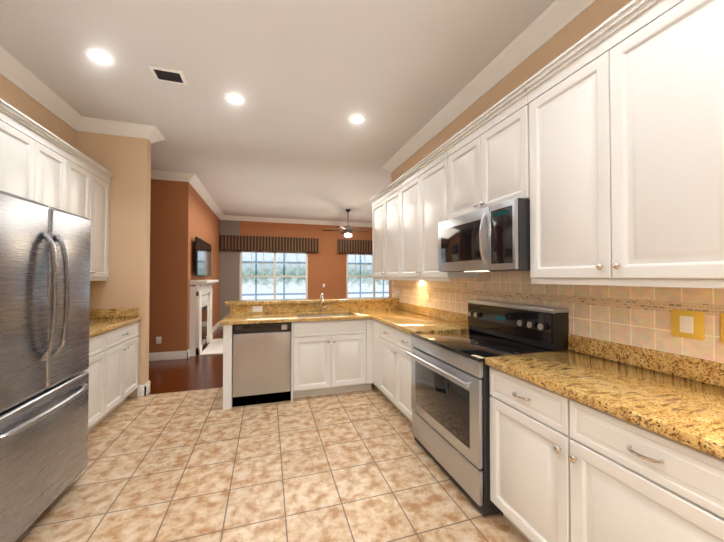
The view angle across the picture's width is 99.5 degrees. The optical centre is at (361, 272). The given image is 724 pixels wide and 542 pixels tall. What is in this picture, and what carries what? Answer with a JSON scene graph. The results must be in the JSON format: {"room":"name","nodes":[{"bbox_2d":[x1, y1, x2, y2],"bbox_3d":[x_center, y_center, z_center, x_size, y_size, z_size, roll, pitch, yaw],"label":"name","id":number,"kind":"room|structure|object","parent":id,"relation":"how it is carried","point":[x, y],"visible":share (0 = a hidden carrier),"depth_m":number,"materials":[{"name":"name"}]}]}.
{"room":"kitchen","nodes":[
{"label":"kitchen","id":0,"kind":"room"},
{"bbox_2d":[0,74,74,147],"bbox_3d":[-2.305,-0.175,0.325,0.120,3.120,6.600,0,-1,-17],"label":"wall","id":1,"kind":"structure","parent":0,"point":[16,97],"depth_m":2.81,"materials":[{"name":"beige paint"}]},
{"bbox_2d":[0,106,71,211],"bbox_3d":[-2.681,-0.521,2.314,0.327,1.128,0.780,0,-1,-17],"label":"upper cabinet","id":2,"kind":"object","parent":1,"relation":"attached to","point":[39,163],"depth_m":2.34,"materials":[{"name":"white paint"}]},
{"bbox_2d":[0,46,83,131],"bbox_3d":[-2.173,-1.678,0.324,0.120,0.115,6.480,0,-1,-17],"label":"crown molding","id":3,"kind":"structure","parent":1,"relation":"attached to","point":[11,69],"depth_m":2.76,"materials":[{"name":"white wood"}]},
{"bbox_2d":[68,154,110,277],"bbox_3d":[-2.911,-0.511,3.059,0.327,1.128,0.779,0,-1,-17],"label":"upper cabinet","id":4,"kind":"object","parent":1,"relation":"attached to","point":[88,187],"depth_m":3.18,"materials":[{"name":"white paint"}]},
{"bbox_2d":[75,131,150,396],"bbox_3d":[-2.874,-0.130,3.540,0.690,3.120,0.120,0,-1,-17],"label":"wall","id":5,"kind":"structure","parent":0,"point":[125,161],"depth_m":3.54,"materials":[{"name":"beige paint"}]},
{"bbox_2d":[84,117,163,143],"bbox_3d":[-2.724,-1.633,3.497,0.680,0.115,0.150,0,-1,-17],"label":"crown molding","id":6,"kind":"structure","parent":5,"relation":"attached to","point":[94,125],"depth_m":3.48,"materials":[{"name":"white wood"}]},
{"bbox_2d":[137,381,150,394],"bbox_3d":[-3.683,1.362,3.333,2.375,0.130,0.030,0,-1,-17],"label":"baseboard","id":7,"kind":"structure","parent":5,"relation":"attached to","point":[143,390],"depth_m":3.55,"materials":[{"name":"white wood"}]},
{"bbox_2d":[149,179,189,352],"bbox_3d":[-4.145,-0.111,4.927,2.420,3.120,0.120,0,-1,-17],"label":"wall","id":8,"kind":"structure","parent":0,"point":[169,261],"depth_m":5.15,"materials":[{"name":"brown paint"}]},
{"bbox_2d":[156,337,160,343],"bbox_3d":[-3.371,1.121,5.080,0.075,0.115,0.009,0,-1,-17],"label":"outlet","id":9,"kind":"object","parent":8,"relation":"attached to","point":[158,340],"visible":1,"depth_m":5.08,"materials":[{"name":"white plastic"}]},
{"bbox_2d":[149,349,188,360],"bbox_3d":[-4.121,1.383,4.856,2.435,0.130,0.040,0,-1,-17],"label":"baseboard","id":10,"kind":"structure","parent":8,"relation":"attached to","point":[156,356],"depth_m":5.11,"materials":[{"name":"white wood"}]},
{"bbox_2d":[151,170,187,181],"bbox_3d":[-4.119,-1.615,4.830,2.400,0.115,0.120,0,-1,-17],"label":"crown molding","id":11,"kind":"structure","parent":8,"relation":"attached to","point":[159,175],"depth_m":5.10,"materials":[{"name":"white wood"}]},
{"bbox_2d":[147,326,222,394],"bbox_3d":[-1.837,1.520,8.244,9.040,0.050,8.500,0,-1,-17],"label":"floor","id":12,"kind":"structure","parent":0,"point":[191,373],"depth_m":4.38,"materials":[{"name":"brown wood"}]},
{"bbox_2d":[189,280,222,355],"bbox_3d":[-2.872,0.806,6.117,0.717,1.320,1.420,0,-1,-17],"label":"fireplace","id":13,"kind":"object","parent":12,"relation":"on","point":[200,324],"visible":0.9,"depth_m":5.51,"materials":[{"name":"white wood"}]},
{"bbox_2d":[189,184,219,326],"bbox_3d":[-3.580,-0.082,6.995,0.120,3.120,3.500,0,-1,-17],"label":"wall","id":14,"kind":"structure","parent":0,"point":[204,222],"depth_m":6.91,"materials":[{"name":"orange paint"}]},
{"bbox_2d":[194,237,210,275],"bbox_3d":[-3.192,-0.284,6.123,0.100,0.700,1.400,0,-1,-17],"label":"tv","id":15,"kind":"object","parent":14,"relation":"attached to","point":[202,256],"visible":1,"depth_m":5.89,"materials":[{"name":"black plastic"}]},
{"bbox_2d":[184,173,223,219],"bbox_3d":[-3.411,-1.586,6.875,0.120,0.115,3.610,0,-1,-17],"label":"crown molding","id":16,"kind":"structure","parent":14,"relation":"attached to","point":[192,179],"depth_m":6.11,"materials":[{"name":"white"}]},
{"bbox_2d":[212,321,219,332],"bbox_3d":[-3.708,1.422,7.618,0.015,0.130,2.145,0,-1,-17],"label":"baseboard","id":17,"kind":"structure","parent":14,"relation":"attached to","point":[217,325],"depth_m":7.95,"materials":[{"name":"white wood"}]},
{"bbox_2d":[15,383,527,541],"bbox_3d":[-0.357,1.417,0.789,4.130,0.050,6.620,0,-1,-17],"label":"floor","id":18,"kind":"structure","parent":0,"point":[202,465],"depth_m":2.08,"materials":[{"name":"beige tile"}]},
{"bbox_2d":[0,190,90,541],"bbox_3d":[-2.099,0.510,1.580,0.871,1.785,0.915,0,-1,-17],"label":"refrigerator","id":19,"kind":"object","parent":18,"relation":"on","point":[44,309],"visible":1,"depth_m":1.65,"materials":[{"name":"grey metal"}]},
{"bbox_2d":[84,332,107,431],"bbox_3d":[-2.538,0.973,2.337,0.626,0.880,0.780,0,-1,-17],"label":"base cabinet","id":20,"kind":"object","parent":18,"relation":"on","point":[97,369],"depth_m":2.70,"materials":[{"name":"white paint"}]},
{"bbox_2d":[89,308,141,337],"bbox_3d":[-2.640,0.467,2.721,0.651,0.140,1.559,0,-1,-17],"label":"countertop","id":21,"kind":"structure","parent":20,"relation":"on","point":[101,321],"depth_m":3.39,"materials":[{"name":"stone"}]},
{"bbox_2d":[108,321,138,414],"bbox_3d":[-2.768,0.984,3.082,0.626,0.880,0.779,0,-1,-17],"label":"base cabinet","id":22,"kind":"object","parent":18,"relation":"on","point":[112,370],"depth_m":3.15,"materials":[{"name":"white paint"}]},
{"bbox_2d":[232,322,290,406],"bbox_3d":[-1.163,0.995,3.593,0.605,0.872,0.609,0,-1,-17],"label":"dishwasher","id":23,"kind":"object","parent":18,"relation":"on","point":[261,373],"visible":0.98,"depth_m":3.31,"materials":[{"name":"grey metal"}]},
{"bbox_2d":[291,327,366,401],"bbox_3d":[-0.448,1.104,3.825,0.855,0.660,0.627,0,-1,-17],"label":"base cabinet","id":24,"kind":"object","parent":18,"relation":"on","point":[332,357],"depth_m":3.53,"materials":[{"name":"white paint"}]},
{"bbox_2d":[220,297,413,324],"bbox_3d":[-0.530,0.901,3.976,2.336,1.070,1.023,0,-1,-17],"label":"countertop","id":25,"kind":"structure","parent":24,"relation":"on","point":[304,309],"depth_m":3.96,"materials":[{"name":"stone"}]},
{"bbox_2d":[253,306,262,311],"bbox_3d":[-1.326,0.460,3.889,0.120,0.075,0.009,0,-1,-17],"label":"outlet","id":26,"kind":"object","parent":25,"relation":"attached to","point":[257,308],"visible":1,"depth_m":3.89,"materials":[{"name":"white plastic"}]},
{"bbox_2d":[319,293,333,311],"bbox_3d":[-0.452,0.390,4.023,0.197,0.249,0.200,0,-1,-17],"label":"faucet","id":27,"kind":"object","parent":25,"relation":"on","point":[321,301],"visible":1,"depth_m":4.06,"materials":[{"name":"silver metal"}]},
{"bbox_2d":[373,320,376,386],"bbox_3d":[0.462,0.992,3.662,0.626,0.880,0.222,0,-1,-17],"label":"base cabinet","id":28,"kind":"object","parent":18,"relation":"on","point":[374,321],"depth_m":3.62,"materials":[{"name":"white paint"}]},
{"bbox_2d":[377,321,412,422],"bbox_3d":[0.630,0.984,3.117,0.626,0.880,0.918,0,-1,-17],"label":"base cabinet","id":29,"kind":"object","parent":18,"relation":"on","point":[392,346],"depth_m":3.05,"materials":[{"name":"white paint"}]},
{"bbox_2d":[372,305,468,333],"bbox_3d":[0.588,0.474,3.210,0.655,0.140,1.110,0,-1,-17],"label":"countertop","id":30,"kind":"structure","parent":29,"relation":"on","point":[393,312],"depth_m":3.27,"materials":[{"name":"stone"}]},
{"bbox_2d":[406,299,568,516],"bbox_3d":[0.837,0.822,2.244,0.747,1.180,0.866,0,-1,-17],"label":"range","id":31,"kind":"object","parent":18,"relation":"on","point":[450,392],"visible":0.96,"depth_m":2.03,"materials":[{"name":"grey metal"}]},
{"bbox_2d":[489,366,564,541],"bbox_3d":[1.096,0.963,1.610,0.626,0.880,0.485,0,-1,-17],"label":"base cabinet","id":32,"kind":"object","parent":18,"relation":"on","point":[525,416],"depth_m":1.50,"materials":[{"name":"white paint"}]},
{"bbox_2d":[561,395,723,541],"bbox_3d":[1.249,0.956,1.113,0.626,0.880,0.555,0,-1,-17],"label":"base cabinet","id":33,"kind":"object","parent":18,"relation":"on","point":[564,468],"depth_m":1.07,"materials":[{"name":"white paint"}]},
{"bbox_2d":[485,334,723,459],"bbox_3d":[1.393,0.438,0.612,0.651,0.140,2.583,0,-1,-17],"label":"countertop","id":34,"kind":"structure","parent":33,"relation":"on","point":[677,397],"depth_m":1.31,"materials":[{"name":"stone"}]},
{"bbox_2d":[0,0,554,222],"bbox_3d":[-0.861,-1.718,5.126,9.040,0.100,15.120,0,-1,-17],"label":"ceiling","id":35,"kind":"structure","parent":0,"point":[305,79],"depth_m":2.65,"materials":[{"name":"paint"}]},
{"bbox_2d":[84,48,115,65],"bbox_3d":[-2.066,-1.702,2.419,0.196,0.007,0.196,0,-1,-17],"label":"recessed light","id":36,"kind":"object","parent":35,"relation":"in","point":[101,57],"visible":1,"depth_m":2.41,"materials":[{"name":"white"}]},
{"bbox_2d":[148,65,187,84],"bbox_3d":[-1.663,-1.694,2.638,0.250,0.016,0.190,0,-1,-17],"label":"ceiling vent","id":37,"kind":"object","parent":35,"relation":"in","point":[168,75],"visible":1,"depth_m":2.62,"materials":[{"name":"white"}]},
{"bbox_2d":[224,93,245,104],"bbox_3d":[-1.238,-1.694,2.989,0.196,0.007,0.196,0,-1,-17],"label":"recessed light","id":38,"kind":"object","parent":35,"relation":"in","point":[234,98],"visible":1,"depth_m":2.99,"materials":[{"name":"white"}]},
{"bbox_2d":[323,209,368,237],"bbox_3d":[-0.370,-1.267,7.942,1.295,0.722,1.238,0,-1,-17],"label":"ceiling fan","id":39,"kind":"object","parent":35,"relation":"hanging from","point":[347,230],"visible":1,"depth_m":7.83,"materials":[{"name":"brown metal"}]},
{"bbox_2d":[348,114,365,123],"bbox_3d":[-0.052,-1.688,3.370,0.196,0.007,0.196,0,-1,-17],"label":"recessed light","id":40,"kind":"object","parent":35,"relation":"in","point":[356,119],"visible":1,"depth_m":3.37,"materials":[{"name":"white"}]},
{"bbox_2d":[219,220,371,320],"bbox_3d":[-1.066,-0.045,9.665,6.500,3.120,0.120,0,-1,-17],"label":"wall","id":41,"kind":"structure","parent":0,"point":[327,264],"depth_m":9.44,"materials":[{"name":"orange paint"}]},
{"bbox_2d":[220,235,318,252],"bbox_3d":[-2.665,-0.841,9.042,2.770,0.425,0.142,0,-1,-17],"label":"valance","id":42,"kind":"object","parent":41,"relation":"attached to","point":[255,243],"visible":0.98,"depth_m":8.96,"materials":[{"name":"fabric"}]},
{"bbox_2d":[240,250,307,299],"bbox_3d":[-2.604,0.130,9.152,2.060,1.565,0.130,0,-1,-17],"label":"window","id":43,"kind":"structure","parent":41,"relation":"in","point":[263,263],"depth_m":9.15,"materials":[{"name":"white wood"}]},
{"bbox_2d":[224,216,371,226],"bbox_3d":[-0.973,-1.549,9.589,6.380,0.115,0.120,0,-1,-17],"label":"crown molding","id":44,"kind":"structure","parent":41,"relation":"attached to","point":[256,219],"depth_m":9.26,"materials":[{"name":"white"}]},
{"bbox_2d":[337,239,371,253],"bbox_3d":[0.445,-0.828,10.003,2.520,0.425,0.142,0,-1,-17],"label":"valance","id":45,"kind":"object","parent":41,"relation":"attached to","point":[354,246],"visible":0.42,"depth_m":9.73,"materials":[{"name":"fabric"}]},
{"bbox_2d":[346,253,374,297],"bbox_3d":[0.411,0.143,10.082,2.030,1.565,0.130,0,-1,-17],"label":"window","id":46,"kind":"structure","parent":41,"relation":"in","point":[347,264],"depth_m":9.88,"materials":[{"name":"white"}]},
{"bbox_2d":[389,280,391,296],"bbox_3d":[2.409,-0.045,9.629,0.120,3.120,8.400,0,-1,-17],"label":"wall","id":47,"kind":"structure","parent":0,"point":[390,288],"depth_m":13.23,"materials":[{"name":"paint"}]},
{"bbox_2d":[391,0,631,182],"bbox_3d":[1.508,-0.158,1.565,0.120,3.120,6.720,0,-1,-17],"label":"wall","id":48,"kind":"structure","parent":0,"point":[594,15],"depth_m":2.28,"materials":[{"name":"beige paint"}]},
{"bbox_2d":[370,184,397,279],"bbox_3d":[0.460,-0.495,4.200,0.328,1.128,1.016,0,-1,-17],"label":"upper cabinet","id":49,"kind":"object","parent":48,"relation":"attached to","point":[384,209],"depth_m":4.11,"materials":[{"name":"white paint"}]},
{"bbox_2d":[398,148,477,279],"bbox_3d":[0.759,-0.509,3.229,0.328,1.128,1.016,0,-1,-17],"label":"upper cabinet","id":50,"kind":"object","parent":48,"relation":"attached to","point":[409,209],"depth_m":3.12,"materials":[{"name":"white paint"}]},
{"bbox_2d":[444,84,529,218],"bbox_3d":[1.019,-0.793,2.323,0.367,0.693,0.866,0,-1,-17],"label":"upper cabinet","id":51,"kind":"object","parent":48,"relation":"attached to","point":[488,158],"visible":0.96,"depth_m":2.16,"materials":[{"name":"white paint"}]},
{"bbox_2d":[438,198,529,271],"bbox_3d":[0.966,-0.226,2.299,0.476,0.434,0.866,0,-1,-17],"label":"microwave","id":52,"kind":"object","parent":51,"relation":"attached to","point":[494,238],"visible":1,"depth_m":2.06,"materials":[{"name":"grey metal"}]},
{"bbox_2d":[382,0,596,172],"bbox_3d":[1.376,-1.660,1.608,0.120,0.115,6.840,0,-1,-17],"label":"crown molding","id":53,"kind":"structure","parent":48,"relation":"attached to","point":[554,18],"depth_m":2.45,"materials":[{"name":"white wood"}]},
{"bbox_2d":[392,271,723,362],"bbox_3d":[1.230,0.249,2.232,0.013,0.525,5.210,0,-1,-17],"label":"tile backsplash","id":54,"kind":"structure","parent":48,"relation":"attached to","point":[639,316],"depth_m":1.73,"materials":[{"name":"tile"}]},
{"bbox_2d":[427,292,429,301],"bbox_3d":[0.787,0.291,3.628,0.009,0.115,0.075,0,-1,-17],"label":"electrical outlet","id":55,"kind":"object","parent":54,"relation":"attached to","point":[428,296],"visible":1,"depth_m":3.62,"materials":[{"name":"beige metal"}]},
{"bbox_2d":[671,309,704,339],"bbox_3d":[1.478,0.235,1.393,0.009,0.125,0.115,0,-1,-17],"label":"electrical outlet","id":56,"kind":"object","parent":54,"relation":"attached to","point":[687,324],"visible":1,"depth_m":1.39,"materials":[{"name":"gold"}]},
{"bbox_2d":[720,313,723,342],"bbox_3d":[1.526,0.233,1.235,0.010,0.125,0.115,0,-1,-17],"label":"light switch","id":57,"kind":"object","parent":54,"relation":"attached to","point":[722,326],"visible":1,"depth_m":1.28,"materials":[{"name":"gold"}]},
{"bbox_2d":[526,0,723,283],"bbox_3d":[1.303,-0.533,1.467,0.328,1.128,0.920,0,-1,-17],"label":"upper cabinet","id":58,"kind":"object","parent":48,"relation":"attached to","point":[626,127],"depth_m":1.32,"materials":[{"name":"white paint"}]},
{"label":"outside","id":59,"kind":"structure","parent":0,"visible":0},
{"bbox_2d":[242,252,388,299],"bbox_3d":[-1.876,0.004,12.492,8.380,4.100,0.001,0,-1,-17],"label":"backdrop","id":60,"kind":"structure","parent":59,"point":[292,264],"depth_m":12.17,"materials":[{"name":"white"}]}
]}

